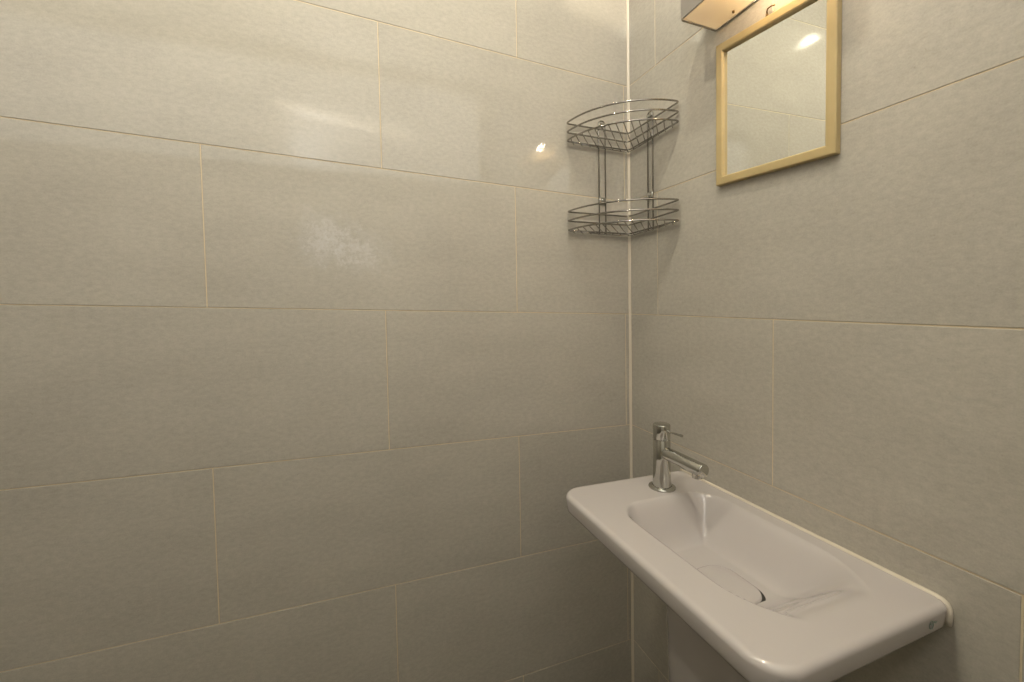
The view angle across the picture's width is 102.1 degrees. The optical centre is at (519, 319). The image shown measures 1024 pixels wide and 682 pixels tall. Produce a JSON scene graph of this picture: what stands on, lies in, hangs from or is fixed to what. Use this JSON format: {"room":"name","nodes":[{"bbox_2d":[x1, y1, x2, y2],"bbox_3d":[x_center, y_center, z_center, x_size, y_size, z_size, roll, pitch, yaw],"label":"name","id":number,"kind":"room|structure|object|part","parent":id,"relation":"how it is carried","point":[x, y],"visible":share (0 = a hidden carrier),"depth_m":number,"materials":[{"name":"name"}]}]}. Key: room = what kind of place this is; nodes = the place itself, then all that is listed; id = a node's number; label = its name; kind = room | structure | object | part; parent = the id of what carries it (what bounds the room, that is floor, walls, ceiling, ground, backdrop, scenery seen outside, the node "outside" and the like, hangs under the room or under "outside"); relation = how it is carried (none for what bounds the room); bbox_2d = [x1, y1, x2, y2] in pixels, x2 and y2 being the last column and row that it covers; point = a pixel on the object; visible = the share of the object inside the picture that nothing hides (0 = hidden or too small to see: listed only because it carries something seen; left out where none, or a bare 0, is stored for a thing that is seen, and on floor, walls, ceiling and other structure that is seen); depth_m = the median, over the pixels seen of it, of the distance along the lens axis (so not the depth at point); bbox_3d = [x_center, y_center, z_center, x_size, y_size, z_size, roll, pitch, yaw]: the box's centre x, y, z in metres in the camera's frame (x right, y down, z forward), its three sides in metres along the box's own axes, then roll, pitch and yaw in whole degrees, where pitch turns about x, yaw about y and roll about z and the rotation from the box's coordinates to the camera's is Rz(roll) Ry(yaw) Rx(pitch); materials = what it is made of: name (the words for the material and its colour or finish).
{"room":"bathroom","nodes":[
{"label":"bathroom","id":0,"kind":"room"},
{"bbox_2d":[0,0,631,681],"bbox_3d":[-0.694,0.044,0.778,2.100,2.450,0.100,-2,2,-22],"label":"wall","id":1,"kind":"structure","parent":0,"point":[312,360],"depth_m":0.83,"materials":[{"name":"tile"}]},
{"bbox_2d":[626,0,633,681],"bbox_3d":[0.298,-0.009,1.119,0.009,2.400,0.009,-2,2,-22],"label":"trim","id":2,"kind":"structure","parent":1,"relation":"attached to","point":[627,1],"depth_m":1.11,"materials":[{"name":"beige plastic"}]},
{"bbox_2d":[629,0,1023,681],"bbox_3d":[0.572,0.030,0.573,0.100,2.450,1.220,-2,2,-22],"label":"wall","id":3,"kind":"structure","parent":0,"point":[838,340],"depth_m":0.60,"materials":[{"name":"tile"}]},
{"bbox_2d":[567,98,678,235],"bbox_3d":[0.238,-0.364,0.981,0.193,0.295,0.193,-2,2,-22],"label":"corner shelf","id":4,"kind":"object","parent":3,"relation":"attached to","point":[650,195],"visible":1,"depth_m":1.00,"materials":[{"name":"silver metal"}]},
{"bbox_2d":[567,98,678,152],"bbox_3d":[0.235,-0.463,0.975,0.190,0.052,0.190,-2,2,-22],"label":"basket","id":5,"kind":"object","parent":4,"relation":"on","point":[648,116],"depth_m":0.98,"materials":[{"name":"silver metal"}]},
{"bbox_2d":[568,198,678,235],"bbox_3d":[0.239,-0.244,0.983,0.190,0.055,0.190,-2,2,-22],"label":"basket","id":6,"kind":"object","parent":4,"relation":"on","point":[653,208],"depth_m":0.98,"materials":[{"name":"silver metal"}]},
{"bbox_2d":[681,0,755,31],"bbox_3d":[0.401,-0.617,0.688,0.092,0.088,0.273,-2,2,-22],"label":"wall lamp","id":7,"kind":"object","parent":3,"relation":"attached to","point":[712,15],"visible":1,"depth_m":0.78,"materials":[{"name":"grey metal"}]},
{"bbox_2d":[566,468,953,681],"bbox_3d":[0.321,0.775,0.697,0.318,0.860,0.472,-2,2,-22],"label":"basin","id":8,"kind":"object","parent":3,"relation":"attached to","point":[749,593],"visible":1,"depth_m":0.61,"materials":[{"name":"grey ceramic"}]},
{"bbox_2d":[648,422,708,492],"bbox_3d":[0.308,0.281,0.816,0.054,0.133,0.135,-2,2,-22],"label":"tap","id":9,"kind":"object","parent":8,"relation":"on","point":[663,455],"visible":1,"depth_m":0.84,"materials":[{"name":"silver metal"}]},
{"bbox_3d":[0.292,0.229,0.853,0.034,0.031,0.034,-2,2,-22],"label":"handle","id":10,"kind":"part","parent":9,"relation":"part of","materials":[{"name":"silver metal"}]},
{"bbox_3d":[0.307,0.225,0.822,0.005,0.005,0.040,-2,2,-26],"label":"lever","id":11,"kind":"part","parent":9,"relation":"part of","materials":[{"name":"silver metal"}]},
{"bbox_3d":[0.316,0.274,0.802,0.026,0.029,0.103,-2,2,-24],"label":"spout","id":12,"kind":"part","parent":9,"relation":"part of","materials":[{"name":"silver metal"}]},
{"bbox_2d":[716,0,841,186],"bbox_3d":[0.438,-0.401,0.725,0.011,0.292,0.224,-2,2,-22],"label":"wall mirror","id":13,"kind":"object","parent":3,"relation":"attached to","point":[778,79],"visible":1,"depth_m":0.71,"materials":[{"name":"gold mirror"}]}
]}

